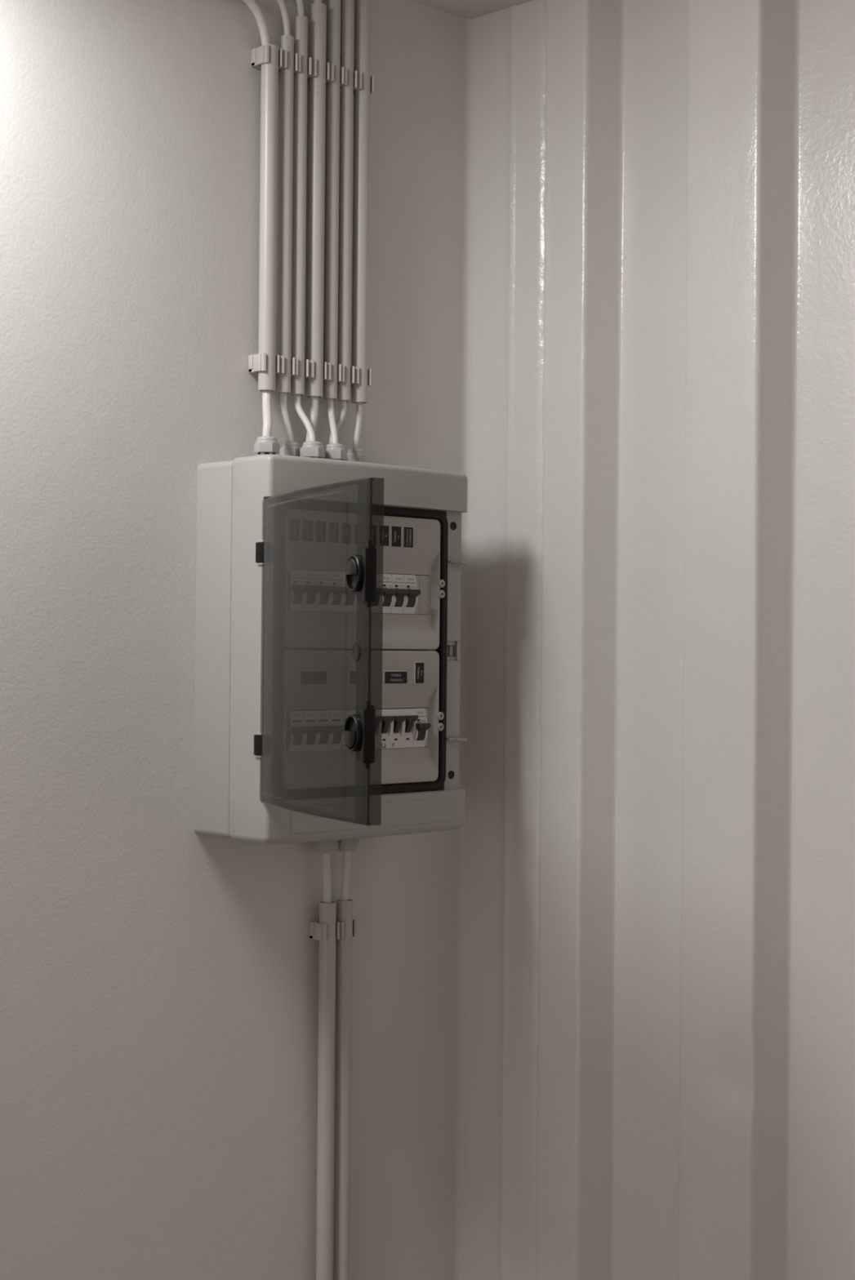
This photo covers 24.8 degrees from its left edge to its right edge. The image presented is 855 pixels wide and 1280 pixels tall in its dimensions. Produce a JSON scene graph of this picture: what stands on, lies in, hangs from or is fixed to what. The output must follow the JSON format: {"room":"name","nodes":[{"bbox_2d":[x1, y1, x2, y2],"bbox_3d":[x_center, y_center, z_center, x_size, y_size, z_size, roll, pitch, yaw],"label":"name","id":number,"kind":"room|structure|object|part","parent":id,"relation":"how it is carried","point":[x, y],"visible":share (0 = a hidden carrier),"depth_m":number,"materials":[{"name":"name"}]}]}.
{"room":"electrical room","nodes":[
{"label":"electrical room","id":0,"kind":"room"},
{"bbox_2d":[0,0,464,1279],"bbox_3d":[-0.875,0.358,1.564,2.716,2.301,0.050,1,0,-45],"label":"wall","id":1,"kind":"structure","parent":0,"point":[159,977],"depth_m":2.11,"materials":[{"name":"beige paint"}]},
{"bbox_2d":[248,352,279,373],"bbox_3d":[-0.183,-0.311,2.193,0.026,0.020,0.028,1,0,-45],"label":"clip","id":2,"kind":"object","parent":1,"relation":"attached to","point":[256,362],"visible":0.66,"depth_m":2.19,"materials":[{"name":"beige plastic"}]},
{"bbox_2d":[251,44,282,69],"bbox_3d":[-0.180,-0.657,2.195,0.026,0.020,0.028,1,0,-45],"label":"clip","id":3,"kind":"object","parent":1,"relation":"attached to","point":[260,55],"visible":0.76,"depth_m":2.19,"materials":[{"name":"beige plastic"}]},
{"bbox_2d":[257,44,278,391],"bbox_3d":[-0.179,-0.475,2.191,0.020,0.388,0.020,1,0,-45],"label":"conduit","id":4,"kind":"object","parent":1,"relation":"attached to","point":[269,71],"visible":0.98,"depth_m":2.18,"materials":[{"name":"beige plastic"}]},
{"bbox_2d":[276,35,293,393],"bbox_3d":[-0.161,-0.483,2.209,0.016,0.404,0.016,1,0,-45],"label":"conduit","id":5,"kind":"object","parent":1,"relation":"attached to","point":[286,75],"visible":1,"depth_m":2.20,"materials":[{"name":"beige plastic"}]},
{"bbox_2d":[275,355,295,376],"bbox_3d":[-0.166,-0.311,2.211,0.023,0.020,0.028,1,0,-45],"label":"clip","id":6,"kind":"object","parent":1,"relation":"attached to","point":[282,357],"visible":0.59,"depth_m":2.21,"materials":[{"name":"beige plastic"}]},
{"bbox_2d":[278,49,297,74],"bbox_3d":[-0.163,-0.656,2.212,0.023,0.020,0.028,1,0,-45],"label":"clip","id":7,"kind":"object","parent":1,"relation":"attached to","point":[284,51],"visible":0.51,"depth_m":2.20,"materials":[{"name":"beige plastic"}]},
{"bbox_2d":[290,15,307,395],"bbox_3d":[-0.147,-0.496,2.223,0.016,0.431,0.016,1,0,-45],"label":"conduit","id":8,"kind":"object","parent":1,"relation":"attached to","point":[300,22],"visible":1,"depth_m":2.22,"materials":[{"name":"beige plastic"}]},
{"bbox_2d":[290,357,309,377],"bbox_3d":[-0.151,-0.311,2.225,0.023,0.020,0.028,1,0,-45],"label":"clip","id":9,"kind":"object","parent":1,"relation":"attached to","point":[307,361],"visible":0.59,"depth_m":2.22,"materials":[{"name":"beige plastic"}]},
{"bbox_2d":[293,53,311,76],"bbox_3d":[-0.148,-0.656,2.227,0.023,0.020,0.028,1,0,-45],"label":"clip","id":10,"kind":"object","parent":1,"relation":"attached to","point":[309,60],"visible":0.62,"depth_m":2.22,"materials":[{"name":"beige plastic"}]},
{"bbox_2d":[304,360,327,380],"bbox_3d":[-0.133,-0.310,2.244,0.026,0.020,0.028,1,0,-45],"label":"clip","id":11,"kind":"object","parent":1,"relation":"attached to","point":[311,366],"visible":0.41,"depth_m":2.23,"materials":[{"name":"beige plastic"}]},
{"bbox_2d":[306,2,326,397],"bbox_3d":[-0.128,-0.506,2.242,0.019,0.452,0.019,1,0,-45],"label":"conduit","id":12,"kind":"object","parent":1,"relation":"attached to","point":[317,11],"visible":1,"depth_m":2.23,"materials":[{"name":"beige plastic"}]},
{"bbox_2d":[306,58,329,82],"bbox_3d":[-0.130,-0.656,2.245,0.026,0.020,0.028,1,0,-45],"label":"clip","id":13,"kind":"object","parent":1,"relation":"attached to","point":[313,60],"visible":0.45,"depth_m":2.23,"materials":[{"name":"beige plastic"}]},
{"bbox_2d":[309,920,339,941],"bbox_3d":[-0.119,0.337,2.260,0.026,0.020,0.028,1,0,-45],"label":"clip","id":14,"kind":"object","parent":1,"relation":"attached to","point":[317,931],"visible":0.74,"depth_m":2.25,"materials":[{"name":"beige plastic"}]},
{"bbox_2d":[315,901,336,1279],"bbox_3d":[-0.121,0.911,2.254,0.019,1.215,0.019,1,0,-45],"label":"conduit","id":15,"kind":"object","parent":1,"relation":"attached to","point":[326,957],"visible":1,"depth_m":2.25,"materials":[{"name":"beige plastic"}]},
{"bbox_2d":[194,435,468,853],"bbox_3d":[-0.049,0.011,2.067,0.417,0.470,0.399,1,0,-45],"label":"box","id":16,"kind":"object","parent":1,"relation":"attached to","point":[262,516],"visible":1,"depth_m":2.12,"materials":[{"name":"grey plastic"}]},
{"bbox_2d":[241,0,271,435],"bbox_3d":[-0.588,-0.469,1.766,1.191,0.525,0.038,1,0,-45],"label":"cable","id":17,"kind":"object","parent":16,"relation":"attached to","point":[252,5],"visible":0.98,"depth_m":2.18,"materials":[{"name":"white plastic"}]},
{"bbox_2d":[275,0,293,442],"bbox_3d":[-0.585,-0.476,1.786,1.224,0.540,0.010,1,0,-45],"label":"cable","id":18,"kind":"object","parent":16,"relation":"attached to","point":[282,4],"visible":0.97,"depth_m":2.21,"materials":[{"name":"white plastic"}]},
{"bbox_2d":[286,711,307,752],"bbox_3d":[-0.140,0.099,2.094,0.018,0.045,0.014,1,0,-45],"label":"circuit breaker","id":19,"kind":"object","parent":16,"relation":"in","point":[295,730],"visible":1,"depth_m":2.09,"materials":[{"name":"white plastic"}]},
{"bbox_2d":[288,568,307,610],"bbox_3d":[-0.140,-0.053,2.094,0.018,0.045,0.014,1,0,-45],"label":"circuit breaker","id":20,"kind":"object","parent":16,"relation":"in","point":[296,588],"visible":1,"depth_m":2.09,"materials":[{"name":"white plastic"}]},
{"bbox_2d":[293,0,315,441],"bbox_3d":[-0.572,-0.481,1.781,1.236,0.550,0.036,1,0,-45],"label":"cable","id":21,"kind":"object","parent":16,"relation":"attached to","point":[301,414],"visible":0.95,"depth_m":2.21,"materials":[{"name":"white plastic"}]},
{"bbox_3d":[-0.121,0.011,1.923,0.015,0.320,0.303,1,0,-24],"label":"door","id":22,"kind":"part","parent":16,"relation":"part of","materials":[{"name":"plastic"}]},
{"bbox_2d":[299,569,320,611],"bbox_3d":[-0.127,-0.053,2.107,0.018,0.045,0.014,1,0,-45],"label":"circuit breaker","id":23,"kind":"object","parent":16,"relation":"in","point":[311,596],"visible":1,"depth_m":2.11,"materials":[{"name":"white plastic"}]},
{"bbox_2d":[302,710,320,751],"bbox_3d":[-0.127,0.099,2.107,0.018,0.045,0.014,1,0,-45],"label":"circuit breaker","id":24,"kind":"object","parent":16,"relation":"in","point":[309,717],"visible":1,"depth_m":2.11,"materials":[{"name":"white plastic"}]},
{"bbox_2d":[305,0,321,441],"bbox_3d":[-0.572,-0.485,1.800,1.262,0.558,0.011,1,0,-45],"label":"cable","id":25,"kind":"object","parent":16,"relation":"attached to","point":[313,414],"visible":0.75,"depth_m":2.23,"materials":[{"name":"white plastic"}]},
{"bbox_2d":[315,710,333,751],"bbox_3d":[-0.113,0.099,2.121,0.018,0.045,0.014,1,0,-45],"label":"circuit breaker","id":26,"kind":"object","parent":16,"relation":"in","point":[324,735],"visible":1,"depth_m":2.12,"materials":[{"name":"white plastic"}]},
{"bbox_2d":[315,570,333,611],"bbox_3d":[-0.113,-0.053,2.120,0.018,0.045,0.014,1,0,-45],"label":"circuit breaker","id":27,"kind":"object","parent":16,"relation":"in","point":[322,576],"visible":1,"depth_m":2.12,"materials":[{"name":"white plastic"}]},
{"bbox_2d":[321,853,331,902],"bbox_3d":[-0.122,0.866,2.251,0.010,1.286,0.017,0,0,16],"label":"cable","id":28,"kind":"object","parent":16,"relation":"attached to","point":[326,857],"visible":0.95,"depth_m":2.25,"materials":[{"name":"white plastic"}]},
{"bbox_2d":[327,398,338,444],"bbox_3d":[-0.554,-0.490,1.799,1.285,0.568,0.036,1,0,-45],"label":"cable","id":29,"kind":"object","parent":16,"relation":"attached to","point":[330,401],"visible":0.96,"depth_m":2.24,"materials":[{"name":"white plastic"}]},
{"bbox_2d":[328,710,344,751],"bbox_3d":[-0.100,0.099,2.134,0.018,0.045,0.014,1,0,-45],"label":"circuit breaker","id":30,"kind":"object","parent":16,"relation":"in","point":[335,716],"visible":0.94,"depth_m":2.13,"materials":[{"name":"white plastic"}]},
{"bbox_2d":[328,571,346,612],"bbox_3d":[-0.100,-0.053,2.134,0.018,0.045,0.014,1,0,-45],"label":"circuit breaker","id":31,"kind":"object","parent":16,"relation":"in","point":[335,577],"visible":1,"depth_m":2.13,"materials":[{"name":"white plastic"}]},
{"bbox_2d":[328,400,346,444],"bbox_3d":[-0.556,-0.492,1.815,1.306,0.573,0.008,1,0,-45],"label":"cable","id":32,"kind":"object","parent":16,"relation":"attached to","point":[341,417],"visible":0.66,"depth_m":2.27,"materials":[{"name":"white plastic"}]},
{"bbox_2d":[340,851,351,901],"bbox_3d":[-0.101,0.866,2.272,0.011,1.286,0.013,1,0,-45],"label":"cable","id":33,"kind":"object","parent":16,"relation":"attached to","point":[346,862],"visible":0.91,"depth_m":2.27,"materials":[{"name":"white plastic"}]},
{"bbox_2d":[341,709,355,750],"bbox_3d":[-0.081,0.100,2.156,0.035,0.044,0.010,1,0,-45],"label":"circuit breaker","id":34,"kind":"object","parent":16,"relation":"in","point":[345,713],"visible":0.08,"depth_m":2.15,"materials":[{"name":"white plastic"}]},
{"bbox_2d":[341,571,356,612],"bbox_3d":[-0.086,-0.053,2.147,0.018,0.045,0.014,1,0,-45],"label":"circuit breaker","id":35,"kind":"object","parent":16,"relation":"in","point":[349,597],"visible":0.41,"depth_m":2.15,"materials":[{"name":"white plastic"}]},
{"bbox_2d":[351,401,362,448],"bbox_3d":[-0.547,-0.495,1.824,1.331,0.578,0.010,1,0,-45],"label":"cable","id":36,"kind":"object","parent":16,"relation":"attached to","point":[358,404],"visible":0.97,"depth_m":2.29,"materials":[{"name":"white plastic"}]},
{"bbox_3d":[-0.073,0.087,2.163,0.234,0.150,0.011,1,0,-45],"label":"plate","id":37,"kind":"part","parent":16,"relation":"part of","materials":[{"name":"grey plastic"}]},
{"bbox_2d":[353,593,366,613],"bbox_3d":[-0.073,-0.052,2.160,0.018,0.045,0.014,1,0,-45],"label":"circuit breaker","id":38,"kind":"object","parent":16,"relation":"in","point":[362,609],"visible":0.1,"depth_m":2.16,"materials":[{"name":"white plastic"}]},
{"bbox_3d":[-0.072,-0.065,2.164,0.234,0.150,0.011,1,0,-45],"label":"plate","id":39,"kind":"part","parent":16,"relation":"part of","materials":[{"name":"grey plastic"}]},
{"bbox_2d":[365,573,384,613],"bbox_3d":[-0.059,-0.052,2.174,0.018,0.045,0.014,1,0,-45],"label":"circuit breaker","id":40,"kind":"object","parent":16,"relation":"in","point":[375,606],"visible":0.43,"depth_m":2.18,"materials":[{"name":"white plastic"}]},
{"bbox_2d":[378,573,396,613],"bbox_3d":[-0.046,-0.052,2.187,0.018,0.045,0.014,1,0,-45],"label":"circuit breaker","id":41,"kind":"object","parent":16,"relation":"in","point":[386,582],"visible":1,"depth_m":2.19,"materials":[{"name":"white plastic"}]},
{"bbox_2d":[374,708,417,748],"bbox_3d":[-0.041,0.100,2.193,0.074,0.044,0.013,1,0,-45],"label":"circuit breaker","id":42,"kind":"object","parent":16,"relation":"in","point":[393,727],"visible":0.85,"depth_m":2.20,"materials":[{"name":"white plastic"}]},
{"bbox_2d":[391,573,408,613],"bbox_3d":[-0.032,-0.052,2.200,0.018,0.045,0.014,1,0,-45],"label":"circuit breaker","id":43,"kind":"object","parent":16,"relation":"in","point":[399,597],"visible":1,"depth_m":2.20,"materials":[{"name":"white plastic"}]},
{"bbox_2d":[402,574,420,613],"bbox_3d":[-0.019,-0.052,2.214,0.018,0.045,0.014,1,0,-45],"label":"circuit breaker","id":44,"kind":"object","parent":16,"relation":"in","point":[411,599],"visible":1,"depth_m":2.21,"materials":[{"name":"white plastic"}]},
{"bbox_3d":[-0.013,-0.052,2.227,0.007,0.044,0.003,1,0,-45],"label":"blanking plate","id":45,"kind":"part","parent":16,"relation":"part of","materials":[{"name":"grey plastic"}]},
{"bbox_2d":[413,707,431,747],"bbox_3d":[-0.008,0.101,2.226,0.018,0.045,0.014,1,0,-45],"label":"circuit breaker","id":46,"kind":"object","parent":16,"relation":"in","point":[420,735],"visible":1,"depth_m":2.23,"materials":[{"name":"white plastic"}]},
{"bbox_3d":[-0.004,-0.052,2.236,0.017,0.044,0.003,1,0,-45],"label":"blanking plate","id":47,"kind":"part","parent":16,"relation":"part of","materials":[{"name":"grey plastic"}]},
{"bbox_3d":[-0.002,0.101,2.239,0.007,0.044,0.003,1,0,-45],"label":"blanking plate","id":48,"kind":"part","parent":16,"relation":"part of","materials":[{"name":"grey plastic"}]},
{"bbox_2d":[448,644,453,656],"bbox_3d":[0.027,0.013,2.268,0.005,0.013,0.004,1,0,-45],"label":"latch","id":49,"kind":"object","parent":16,"relation":"attached to","point":[450,646],"depth_m":2.27,"materials":[{"name":"grey plastic"}]},
{"bbox_2d":[323,0,340,399],"bbox_3d":[-0.111,-0.516,2.259,0.016,0.474,0.016,1,0,-45],"label":"conduit","id":50,"kind":"object","parent":1,"relation":"attached to","point":[333,6],"visible":1,"depth_m":2.25,"materials":[{"name":"beige plastic"}]},
{"bbox_2d":[323,362,342,382],"bbox_3d":[-0.115,-0.310,2.261,0.023,0.020,0.028,1,0,-45],"label":"clip","id":51,"kind":"object","parent":1,"relation":"attached to","point":[329,364],"visible":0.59,"depth_m":2.25,"materials":[{"name":"beige plastic"}]},
{"bbox_2d":[325,63,344,87],"bbox_3d":[-0.112,-0.656,2.263,0.023,0.020,0.028,1,0,-45],"label":"clip","id":52,"kind":"object","parent":1,"relation":"attached to","point":[331,65],"visible":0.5,"depth_m":2.26,"materials":[{"name":"beige plastic"}]},
{"bbox_2d":[333,899,352,1279],"bbox_3d":[-0.102,0.912,2.273,0.019,1.215,0.019,1,0,-45],"label":"conduit","id":53,"kind":"object","parent":1,"relation":"attached to","point":[344,948],"visible":1,"depth_m":2.27,"materials":[{"name":"beige plastic"}]},
{"bbox_2d":[336,0,354,401],"bbox_3d":[-0.096,-0.518,2.274,0.016,0.476,0.016,1,0,-45],"label":"conduit","id":54,"kind":"object","parent":1,"relation":"attached to","point":[346,91],"visible":1,"depth_m":2.27,"materials":[{"name":"beige plastic"}]},
{"bbox_2d":[335,918,356,938],"bbox_3d":[-0.100,0.338,2.279,0.026,0.020,0.028,1,0,-45],"label":"clip","id":55,"kind":"object","parent":1,"relation":"attached to","point":[354,922],"visible":0.38,"depth_m":2.27,"materials":[{"name":"beige plastic"}]},
{"bbox_2d":[340,364,355,383],"bbox_3d":[-0.101,-0.310,2.276,0.023,0.020,0.028,1,0,-45],"label":"clip","id":56,"kind":"object","parent":1,"relation":"attached to","point":[353,368],"visible":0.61,"depth_m":2.27,"materials":[{"name":"beige plastic"}]},
{"bbox_2d":[339,67,357,88],"bbox_3d":[-0.098,-0.655,2.277,0.023,0.020,0.028,1,0,-45],"label":"clip","id":57,"kind":"object","parent":1,"relation":"attached to","point":[355,73],"visible":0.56,"depth_m":2.27,"materials":[{"name":"beige plastic"}]},
{"bbox_2d":[350,366,371,386],"bbox_3d":[-0.083,-0.310,2.293,0.026,0.020,0.028,1,0,-45],"label":"clip","id":58,"kind":"object","parent":1,"relation":"attached to","point":[357,368],"visible":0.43,"depth_m":2.28,"materials":[{"name":"beige plastic"}]},
{"bbox_2d":[351,0,371,404],"bbox_3d":[-0.078,-0.519,2.291,0.019,0.480,0.019,1,0,-45],"label":"conduit","id":59,"kind":"object","parent":1,"relation":"attached to","point":[362,8],"visible":1,"depth_m":2.28,"materials":[{"name":"beige plastic"}]},
{"bbox_2d":[353,71,373,93],"bbox_3d":[-0.080,-0.655,2.295,0.026,0.020,0.028,1,0,-45],"label":"clip","id":60,"kind":"object","parent":1,"relation":"attached to","point":[359,73],"visible":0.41,"depth_m":2.28,"materials":[{"name":"beige plastic"}]},
{"bbox_2d":[453,17,474,1279],"bbox_3d":[0.043,0.371,2.434,0.010,2.301,0.010,1,0,-45],"label":"trim","id":61,"kind":"structure","parent":1,"relation":"attached to","point":[468,47],"depth_m":2.44,"materials":[{"name":"beige paint"}]},
{"bbox_2d":[412,0,533,18],"bbox_3d":[0.098,-0.808,0.622,2.746,0.040,2.750,1,0,-45],"label":"ceiling","id":62,"kind":"structure","parent":0,"point":[467,9],"depth_m":2.39,"materials":[{"name":"beige paint"}]},
{"bbox_2d":[463,0,854,1279],"bbox_3d":[0.734,0.374,1.776,0.050,2.301,1.917,1,0,-45],"label":"wall","id":63,"kind":"structure","parent":0,"point":[660,1045],"depth_m":2.27,"materials":[{"name":"beige metal"}]}
]}

